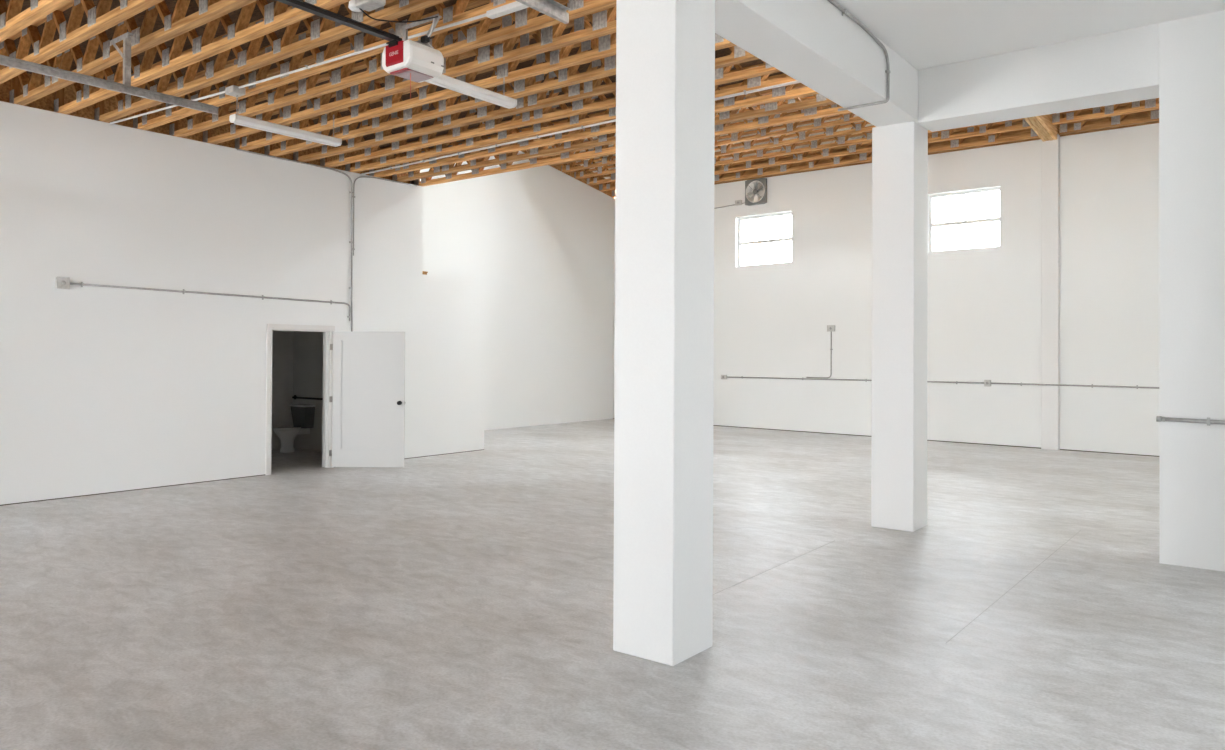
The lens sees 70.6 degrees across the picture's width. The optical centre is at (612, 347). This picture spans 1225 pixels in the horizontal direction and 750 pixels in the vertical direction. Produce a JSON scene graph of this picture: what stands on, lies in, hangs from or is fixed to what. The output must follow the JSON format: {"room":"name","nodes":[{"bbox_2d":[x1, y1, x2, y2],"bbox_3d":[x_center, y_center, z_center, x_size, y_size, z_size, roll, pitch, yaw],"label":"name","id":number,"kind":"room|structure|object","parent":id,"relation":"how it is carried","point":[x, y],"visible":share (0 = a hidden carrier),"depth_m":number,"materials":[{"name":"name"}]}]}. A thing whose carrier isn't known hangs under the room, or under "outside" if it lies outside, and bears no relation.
{"room":"empty warehouse","nodes":[
{"label":"empty warehouse","id":0,"kind":"room"},
{"bbox_2d":[0,101,484,504],"bbox_3d":[-7.615,-0.498,8.585,0.150,4.475,17.375,0,-1,37],"label":"wall","id":1,"kind":"structure","parent":0,"point":[103,389],"depth_m":11.08,"materials":[{"name":"paint"}]},
{"bbox_2d":[55,277,69,288],"bbox_3d":[-6.375,-0.744,10.029,0.063,0.138,0.138,0,-1,37],"label":"junction box","id":2,"kind":"object","parent":1,"relation":"attached to","point":[60,282],"visible":1,"depth_m":10.01,"materials":[{"name":"metal"}]},
{"bbox_2d":[0,73,413,184],"bbox_3d":[-8.116,-2.953,8.100,0.050,0.420,15.945,0,-1,37],"label":"trim","id":3,"kind":"structure","parent":1,"relation":"attached to","point":[46,102],"depth_m":11.08,"materials":[{"name":"brown wood"}]},
{"bbox_2d":[70,282,350,320],"bbox_3d":[-5.163,-0.587,11.639,0.029,0.334,3.900,0,-1,37],"label":"conduit","id":4,"kind":"object","parent":1,"relation":"attached to","point":[82,284],"visible":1,"depth_m":11.41,"materials":[{"name":"metal"}]},
{"bbox_2d":[0,449,483,505],"bbox_3d":[-7.566,1.734,8.518,0.004,0.010,17.375,0,-1,37],"label":"trim","id":5,"kind":"structure","parent":1,"relation":"attached to","point":[482,449],"depth_m":10.88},
{"bbox_2d":[237,149,352,331],"bbox_3d":[-4.530,-1.446,12.468,0.027,2.474,1.872,0,-1,37],"label":"conduit","id":6,"kind":"object","parent":1,"relation":"attached to","point":[351,192],"visible":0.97,"depth_m":13.09,"materials":[{"name":"metal"}]},
{"bbox_2d":[265,324,404,474],"bbox_3d":[-4.085,0.738,12.757,1.950,2.115,0.637,1,-1,-24],"label":"door","id":7,"kind":"structure","parent":1,"relation":"in","point":[363,423],"depth_m":12.91,"materials":[{"name":"wood"}]},
{"bbox_2d":[352,176,416,255],"bbox_3d":[-3.594,-2.029,13.694,0.021,1.271,1.255,0,-1,37],"label":"conduit","id":8,"kind":"object","parent":1,"relation":"attached to","point":[353,196],"visible":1,"depth_m":13.22,"materials":[{"name":"metal"}]},
{"bbox_2d":[271,331,322,450],"bbox_3d":[-5.559,0.446,13.626,2.712,2.700,3.100,0,-1,37],"label":"wall","id":9,"kind":"structure","parent":0,"point":[297,356],"depth_m":15.34,"materials":[{"name":"paint"}]},
{"bbox_2d":[292,395,322,399],"bbox_3d":[-5.354,0.897,15.220,0.980,0.080,0.076,0,-1,37],"label":"grab bar","id":10,"kind":"object","parent":9,"relation":"attached to","point":[294,396],"visible":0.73,"depth_m":15.19,"materials":[{"name":"black metal"}]},
{"bbox_2d":[5,0,799,160],"bbox_3d":[-4.763,-3.182,5.539,8.488,0.025,15.945,0,-1,37],"label":"deck","id":11,"kind":"object","parent":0,"point":[193,7],"depth_m":9.24,"materials":[{"name":"brown wood"}]},
{"bbox_2d":[0,0,71,42],"bbox_3d":[-3.988,-2.947,6.562,8.378,0.420,0.097,0,-1,37],"label":"truss","id":12,"kind":"object","parent":11,"relation":"attached to","point":[12,20],"visible":1,"depth_m":7.33,"materials":[{"name":"brown wood"}]},
{"bbox_2d":[0,0,163,83],"bbox_3d":[-3.729,-2.942,6.909,8.378,0.420,0.100,0,-1,38],"label":"truss","id":13,"kind":"object","parent":11,"relation":"attached to","point":[100,19],"visible":0.76,"depth_m":7.80,"materials":[{"name":"brown wood"}]},
{"bbox_2d":[9,0,256,105],"bbox_3d":[-3.463,-2.939,7.263,8.378,0.420,0.100,0,-1,38],"label":"truss","id":14,"kind":"object","parent":11,"relation":"attached to","point":[143,39],"visible":0.66,"depth_m":8.12,"materials":[{"name":"brown wood"}]},
{"bbox_2d":[54,0,349,113],"bbox_3d":[-3.183,-2.934,7.608,8.378,0.420,0.097,0,-1,37],"label":"truss","id":15,"kind":"object","parent":11,"relation":"attached to","point":[277,17],"visible":0.53,"depth_m":8.12,"materials":[{"name":"brown wood"}]},
{"bbox_2d":[348,0,437,22],"bbox_3d":[-1.703,-2.636,6.772,0.697,0.170,0.293,0,-1,-17],"label":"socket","id":16,"kind":"object","parent":15,"relation":"attached to","point":[354,5],"visible":1,"depth_m":6.71,"materials":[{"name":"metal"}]},
{"bbox_2d":[94,0,447,122],"bbox_3d":[-2.917,-2.931,7.976,8.378,0.420,0.098,0,-1,37],"label":"truss","id":17,"kind":"object","parent":11,"relation":"attached to","point":[322,34],"visible":0.55,"depth_m":8.38,"materials":[{"name":"brown wood"}]},
{"bbox_2d":[110,1,527,123],"bbox_3d":[-2.756,-2.689,8.205,7.951,0.049,0.099,0,-1,35],"label":"conduit","id":18,"kind":"object","parent":17,"relation":"attached to","point":[515,6],"visible":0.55,"depth_m":7.76,"materials":[{"name":"metal"}]},
{"bbox_2d":[225,85,245,96],"bbox_3d":[-3.941,-2.675,9.042,0.160,0.074,0.140,0,-1,37],"label":"junction box","id":19,"kind":"object","parent":18,"relation":"attached to","point":[233,90],"visible":1,"depth_m":9.00,"materials":[{"name":"metal"}]},
{"bbox_2d":[229,95,341,146],"bbox_3d":[-3.568,-2.510,9.530,0.120,0.366,1.290,0,-1,37],"label":"strip light","id":20,"kind":"object","parent":19,"relation":"hanging from","point":[237,119],"visible":1,"depth_m":9.43,"materials":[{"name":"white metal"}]},
{"bbox_2d":[234,122,337,146],"bbox_3d":[-3.569,-2.334,9.528,0.052,0.014,1.230,0,-1,37],"label":"diffuser","id":21,"kind":"object","parent":20,"relation":"attached to","point":[264,127],"depth_m":9.49,"materials":[{"name":"white plastic"}]},
{"bbox_2d":[133,0,515,129],"bbox_3d":[-2.650,-2.926,8.324,8.378,0.420,0.099,0,-1,37],"label":"truss","id":22,"kind":"object","parent":11,"relation":"attached to","point":[450,15],"visible":0.52,"depth_m":8.57,"materials":[{"name":"brown wood"}]},
{"bbox_2d":[418,37,516,108],"bbox_3d":[-1.362,-2.523,7.987,0.120,0.366,1.260,0,-1,37],"label":"strip light","id":23,"kind":"object","parent":22,"relation":"hanging from","point":[444,81],"visible":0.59,"depth_m":8.04,"materials":[{"name":"white metal"}]},
{"bbox_2d":[425,80,511,108],"bbox_3d":[-1.363,-2.347,7.985,0.052,0.014,1.200,0,-1,37],"label":"diffuser","id":24,"kind":"object","parent":23,"relation":"attached to","point":[447,84],"depth_m":8.01,"materials":[{"name":"white plastic"}]},
{"bbox_2d":[169,0,615,137],"bbox_3d":[-2.372,-2.918,8.663,8.378,0.420,0.099,0,-1,37],"label":"truss","id":25,"kind":"object","parent":11,"relation":"attached to","point":[525,22],"visible":0.44,"depth_m":8.71,"materials":[{"name":"brown wood"}]},
{"bbox_2d":[203,0,615,143],"bbox_3d":[-2.110,-2.915,9.026,8.378,0.420,0.099,0,-1,37],"label":"truss","id":26,"kind":"object","parent":11,"relation":"attached to","point":[604,23],"visible":0.5,"depth_m":8.60,"materials":[{"name":"brown wood"}]},
{"bbox_2d":[235,8,615,150],"bbox_3d":[-1.837,-2.911,9.374,8.378,0.420,0.098,0,-1,37],"label":"truss","id":27,"kind":"object","parent":11,"relation":"attached to","point":[607,45],"visible":0.45,"depth_m":9.30,"materials":[{"name":"brown wood"}]},
{"bbox_2d":[265,33,736,156],"bbox_3d":[-1.566,-2.906,9.729,8.378,0.420,0.098,0,-1,37],"label":"truss","id":28,"kind":"object","parent":11,"relation":"attached to","point":[523,87],"visible":0.37,"depth_m":9.73,"materials":[{"name":"brown wood"}]},
{"bbox_2d":[293,46,758,161],"bbox_3d":[-1.291,-2.900,10.070,8.378,0.420,0.097,0,-1,37],"label":"truss","id":29,"kind":"object","parent":11,"relation":"attached to","point":[584,90],"visible":0.47,"depth_m":10.16,"materials":[{"name":"brown wood"}]},
{"bbox_2d":[320,52,780,167],"bbox_3d":[-1.022,-2.895,10.422,8.378,0.420,0.097,0,-1,37],"label":"truss","id":30,"kind":"object","parent":11,"relation":"attached to","point":[722,75],"visible":0.3,"depth_m":10.53,"materials":[{"name":"brown wood"}]},
{"bbox_2d":[345,55,797,172],"bbox_3d":[-0.753,-2.890,10.774,8.378,0.420,0.097,0,-1,37],"label":"truss","id":31,"kind":"object","parent":11,"relation":"attached to","point":[758,82],"visible":0.22,"depth_m":11.06,"materials":[{"name":"brown wood"}]},
{"bbox_2d":[369,63,818,177],"bbox_3d":[-0.484,-2.886,11.126,8.378,0.420,0.097,0,-1,37],"label":"truss","id":32,"kind":"object","parent":11,"relation":"attached to","point":[781,93],"visible":0.24,"depth_m":11.23,"materials":[{"name":"brown wood"}]},
{"bbox_2d":[392,73,835,181],"bbox_3d":[-0.215,-2.881,11.478,8.378,0.420,0.097,0,-1,37],"label":"truss","id":33,"kind":"object","parent":11,"relation":"attached to","point":[773,108],"visible":0.31,"depth_m":11.65,"materials":[{"name":"brown wood"}]},
{"bbox_2d":[414,83,851,185],"bbox_3d":[0.054,-2.876,11.830,8.378,0.420,0.097,0,-1,37],"label":"truss","id":34,"kind":"object","parent":11,"relation":"attached to","point":[815,112],"visible":0.21,"depth_m":12.01,"materials":[{"name":"brown wood"}]},
{"bbox_2d":[420,151,613,429],"bbox_3d":[-7.554,-1.920,13.420,0.200,7.407,25.100,0,-1,37],"label":"wall","id":35,"kind":"structure","parent":0,"point":[540,239],"depth_m":20.74,"materials":[{"name":"paint"}]},
{"bbox_2d":[529,148,613,197],"bbox_3d":[-2.837,-5.000,19.496,0.040,1.927,9.420,0,-1,37],"label":"trim","id":36,"kind":"structure","parent":35,"relation":"attached to","point":[558,167],"depth_m":22.10,"materials":[{"name":"brown wood"}]},
{"bbox_2d":[516,0,569,23],"bbox_3d":[-3.631,-2.519,1.539,0.569,0.526,10.940,0,-1,37],"label":"strip light","id":37,"kind":"object","parent":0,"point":[551,8],"visible":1,"depth_m":5.72,"materials":[{"name":"metal"}]},
{"bbox_2d":[361,80,799,174],"bbox_3d":[-0.760,-2.665,10.814,7.941,0.031,0.064,0,-1,39],"label":"conduit","id":38,"kind":"object","parent":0,"point":[745,92],"visible":0.74,"depth_m":10.83,"materials":[{"name":"metal"}]},
{"bbox_2d":[0,419,1224,749],"bbox_3d":[-1.091,1.846,8.364,16.700,0.150,25.400,0,-1,37],"label":"floor","id":39,"kind":"structure","parent":0,"point":[463,600],"depth_m":5.63,"materials":[{"name":"concrete"}]},
{"bbox_2d":[273,404,315,452],"bbox_3d":[-5.561,1.406,14.981,0.470,0.805,0.643,0,-1,37],"label":"toilet","id":40,"kind":"object","parent":39,"relation":"on","point":[302,414],"visible":1,"depth_m":14.99,"materials":[{"name":"ceramic"}]},
{"bbox_2d":[613,0,714,665],"bbox_3d":[0.304,-0.250,5.035,0.417,3.995,0.422,0,-1,37],"label":"support column","id":41,"kind":"structure","parent":39,"relation":"on","point":[664,387],"depth_m":4.87,"materials":[{"name":"white paint"}]},
{"bbox_2d":[713,530,1080,642],"bbox_3d":[2.606,1.780,7.300,1.709,0.001,4.400,0,-1,37],"label":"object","id":42,"kind":"structure","parent":39,"relation":"on","point":[1080,530],"depth_m":6.54,"materials":[{"name":"grey concrete"}]},
{"bbox_2d":[871,121,927,531],"bbox_3d":[2.888,-0.203,8.699,0.421,3.995,0.422,0,-1,37],"label":"support column","id":43,"kind":"structure","parent":39,"relation":"on","point":[899,151],"depth_m":8.53,"materials":[{"name":"white paint"}]},
{"bbox_2d":[1041,134,1059,449],"bbox_3d":[8.096,-1.011,15.994,0.291,5.800,0.110,0,-1,41],"label":"pilaster","id":44,"kind":"object","parent":39,"relation":"on","point":[1050,150],"visible":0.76,"depth_m":15.94,"materials":[{"name":"white paint"}]},
{"bbox_2d":[1024,114,1058,141],"bbox_3d":[6.169,-4.532,13.815,0.240,1.415,6.000,0,-1,41],"label":"beam","id":45,"kind":"structure","parent":44,"relation":"on","point":[1042,125],"depth_m":15.54,"materials":[{"name":"brown wood"}]},
{"bbox_2d":[1159,10,1224,571],"bbox_3d":[5.844,-0.455,6.455,2.957,4.490,0.425,0,-1,37],"label":"column","id":46,"kind":"object","parent":39,"relation":"on","point":[1191,49],"visible":1,"depth_m":7.05,"materials":[{"name":"white paint"}]},
{"bbox_2d":[1161,417,1224,425],"bbox_3d":[5.653,0.610,6.291,2.866,0.089,0.038,0,-1,37],"label":"conduit","id":47,"kind":"object","parent":46,"relation":"attached to","point":[1207,421],"visible":1,"depth_m":6.99,"materials":[{"name":"metal"}]},
{"bbox_2d":[1156,416,1164,421],"bbox_3d":[4.531,0.593,7.149,0.061,0.047,0.046,0,-1,37],"label":"connector","id":48,"kind":"object","parent":47,"relation":"attached to","point":[1158,418],"visible":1,"depth_m":7.14,"materials":[{"name":"metal"}]},
{"bbox_2d":[548,95,1057,178],"bbox_3d":[3.052,-5.147,14.373,16.590,1.808,9.900,0,-1,41],"label":"roof","id":49,"kind":"structure","parent":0,"point":[849,128],"depth_m":18.79,"materials":[{"name":"brown wood"}]},
{"bbox_2d":[543,97,801,157],"bbox_3d":[1.989,-4.668,17.365,10.591,0.400,0.098,1,0,41],"label":"roof truss","id":50,"kind":"object","parent":49,"relation":"attached to","point":[789,101],"visible":0.04,"depth_m":16.87,"materials":[{"name":"brown wood"}]},
{"bbox_2d":[549,95,839,165],"bbox_3d":[2.320,-4.583,17.739,10.591,0.400,0.099,1,0,41],"label":"roof truss","id":51,"kind":"object","parent":49,"relation":"attached to","point":[808,97],"visible":0.05,"depth_m":17.27,"materials":[{"name":"brown wood"}]},
{"bbox_2d":[561,104,864,172],"bbox_3d":[2.650,-4.498,18.113,10.591,0.400,0.099,1,0,41],"label":"roof truss","id":52,"kind":"object","parent":49,"relation":"attached to","point":[819,123],"visible":0.23,"depth_m":17.64,"materials":[{"name":"brown wood"}]},
{"bbox_2d":[574,113,875,178],"bbox_3d":[2.980,-4.413,18.488,10.591,0.401,0.101,1,0,41],"label":"roof truss","id":53,"kind":"object","parent":49,"relation":"attached to","point":[830,132],"visible":0.3,"depth_m":18.06,"materials":[{"name":"brown wood"}]},
{"bbox_2d":[587,122,994,185],"bbox_3d":[3.311,-4.328,18.862,10.591,0.401,0.101,1,0,41],"label":"roof truss","id":54,"kind":"object","parent":49,"relation":"attached to","point":[842,141],"visible":0.23,"depth_m":18.50,"materials":[{"name":"brown wood"}]},
{"bbox_2d":[599,119,1030,191],"bbox_3d":[3.641,-4.243,19.236,10.591,0.400,0.098,1,0,41],"label":"roof truss","id":55,"kind":"object","parent":49,"relation":"attached to","point":[947,135],"visible":0.33,"depth_m":18.36,"materials":[{"name":"brown wood"}]},
{"bbox_2d":[611,118,1038,196],"bbox_3d":[3.971,-4.157,19.610,10.591,0.400,0.099,1,0,41],"label":"roof truss","id":56,"kind":"object","parent":49,"relation":"attached to","point":[955,144],"visible":0.41,"depth_m":18.49,"materials":[{"name":"brown wood"}]},
{"bbox_2d":[1052,98,1158,124],"bbox_3d":[9.892,-4.163,13.722,5.368,0.400,0.098,1,0,41],"label":"roof truss","id":57,"kind":"object","parent":49,"relation":"attached to","point":[1150,104],"visible":0.37,"depth_m":14.88,"materials":[{"name":"brown wood"}]},
{"bbox_2d":[1059,98,1158,134],"bbox_3d":[10.222,-4.078,14.096,5.368,0.400,0.098,1,0,41],"label":"roof truss","id":58,"kind":"object","parent":49,"relation":"attached to","point":[1116,121],"visible":0.52,"depth_m":15.30,"materials":[{"name":"brown wood"}]},
{"bbox_2d":[613,123,1158,455],"bbox_3d":[6.258,-1.054,17.843,16.390,5.900,0.230,0,-1,41],"label":"wall","id":59,"kind":"structure","parent":0,"point":[984,305],"depth_m":16.88,"materials":[{"name":"paint"}]},
{"bbox_2d":[735,200,741,205],"bbox_3d":[2.997,-3.431,20.556,0.178,0.118,0.063,0,-1,41],"label":"junction box","id":60,"kind":"object","parent":59,"relation":"attached to","point":[737,202],"visible":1,"depth_m":20.53,"materials":[{"name":"metal"}]},
{"bbox_2d":[745,178,766,205],"bbox_3d":[3.349,-3.632,20.229,0.560,0.600,0.088,0,-1,41],"label":"exhaust fan","id":61,"kind":"object","parent":59,"relation":"attached to","point":[755,189],"visible":1,"depth_m":20.22,"materials":[{"name":"metal"}]},
{"bbox_2d":[738,212,791,266],"bbox_3d":[3.603,-2.496,20.255,1.504,1.200,0.083,0,-1,41],"label":"window","id":62,"kind":"structure","parent":59,"relation":"in","point":[740,243],"depth_m":20.43,"materials":[{"name":"plastic"}]},
{"bbox_2d":[806,331,832,377],"bbox_3d":[4.576,0.171,19.132,0.628,1.033,0.029,0,-1,41],"label":"conduit","id":63,"kind":"object","parent":59,"relation":"attached to","point":[831,349],"visible":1,"depth_m":18.94,"materials":[{"name":"metal"}]},
{"bbox_2d":[827,325,834,331],"bbox_3d":[4.786,-0.411,18.937,0.178,0.138,0.063,0,-1,41],"label":"junction box","id":64,"kind":"object","parent":59,"relation":"attached to","point":[830,328],"visible":1,"depth_m":18.91,"materials":[{"name":"metal"}]},
{"bbox_2d":[727,376,983,383],"bbox_3d":[4.984,0.708,18.765,5.975,0.064,0.034,0,-1,41],"label":"conduit","id":65,"kind":"object","parent":59,"relation":"attached to","point":[742,377],"visible":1,"depth_m":18.81,"materials":[{"name":"metal"}]},
{"bbox_2d":[613,418,1158,456],"bbox_3d":[6.165,1.887,17.728,16.390,0.016,0.008,0,-1,41],"label":"trim","id":66,"kind":"structure","parent":59,"relation":"attached to","point":[613,418],"depth_m":16.97,"materials":[{"name":"grey"}]},
{"bbox_2d":[614,102,1158,197],"bbox_3d":[6.223,-4.138,17.889,16.490,0.653,0.050,0,-1,41],"label":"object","id":67,"kind":"structure","parent":59,"relation":"attached to","point":[1139,114],"depth_m":17.14,"materials":[{"name":"brown wood"}]},
{"bbox_2d":[929,187,999,252],"bbox_3d":[7.032,-2.506,17.232,1.424,1.200,0.083,0,-1,41],"label":"window","id":68,"kind":"structure","parent":59,"relation":"in","point":[931,197],"depth_m":17.35,"materials":[{"name":"plastic"}]},
{"bbox_2d":[984,380,990,385],"bbox_3d":[7.260,0.695,16.741,0.118,0.128,0.067,0,-1,37],"label":"junction box","id":69,"kind":"object","parent":59,"relation":"attached to","point":[986,382],"visible":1,"depth_m":16.72,"materials":[{"name":"metal"}]},
{"bbox_2d":[991,382,1158,388],"bbox_3d":[9.662,0.695,14.567,6.356,0.067,0.142,0,-1,41],"label":"conduit","id":70,"kind":"object","parent":59,"relation":"attached to","point":[1021,384],"visible":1,"depth_m":15.68,"materials":[{"name":"metal"}]},
{"bbox_2d":[833,0,1224,69],"bbox_3d":[0.358,-2.812,1.265,5.360,0.070,15.385,0,-1,37],"label":"ceiling","id":71,"kind":"structure","parent":0,"point":[925,33],"depth_m":7.17,"materials":[{"name":"white paint"}]},
{"bbox_2d":[715,0,927,129],"bbox_3d":[-1.608,-2.526,2.767,0.412,0.495,15.387,0,-1,37],"label":"ceiling beam","id":72,"kind":"structure","parent":71,"relation":"attached to","point":[811,42],"depth_m":6.86,"materials":[{"name":"white paint"}]},
{"bbox_2d":[828,0,889,110],"bbox_3d":[0.042,-2.484,4.931,0.482,0.529,7.432,0,-1,37],"label":"conduit","id":73,"kind":"object","parent":72,"relation":"attached to","point":[834,3],"visible":1,"depth_m":7.69,"materials":[{"name":"metal"}]},
{"bbox_2d":[918,23,1158,131],"bbox_3d":[3.889,-2.438,7.976,1.991,0.518,0.425,0,-1,37],"label":"ceiling beam","id":74,"kind":"structure","parent":71,"relation":"attached to","point":[1118,67],"depth_m":7.77,"materials":[{"name":"white paint"}]},
{"bbox_3d":[-8.617,-0.808,-1.677,16.450,4.895,0.150,0,-1,37],"label":"wall","id":75,"kind":"structure","parent":0,"visible":0},
{"bbox_2d":[0,32,218,114],"bbox_3d":[-7.074,-2.514,4.008,0.360,0.526,10.680,0,-1,37],"label":"door track","id":76,"kind":"object","parent":75,"relation":"attached to","point":[126,87],"visible":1,"depth_m":7.53,"materials":[{"name":"metal"}]},
{"bbox_2d":[276,0,443,98],"bbox_3d":[-4.947,-2.435,2.809,0.485,0.670,11.360,0,-1,37],"label":"garage door opener","id":77,"kind":"object","parent":75,"relation":"attached to","point":[415,61],"visible":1,"depth_m":7.04,"materials":[{"name":"white plastic"}]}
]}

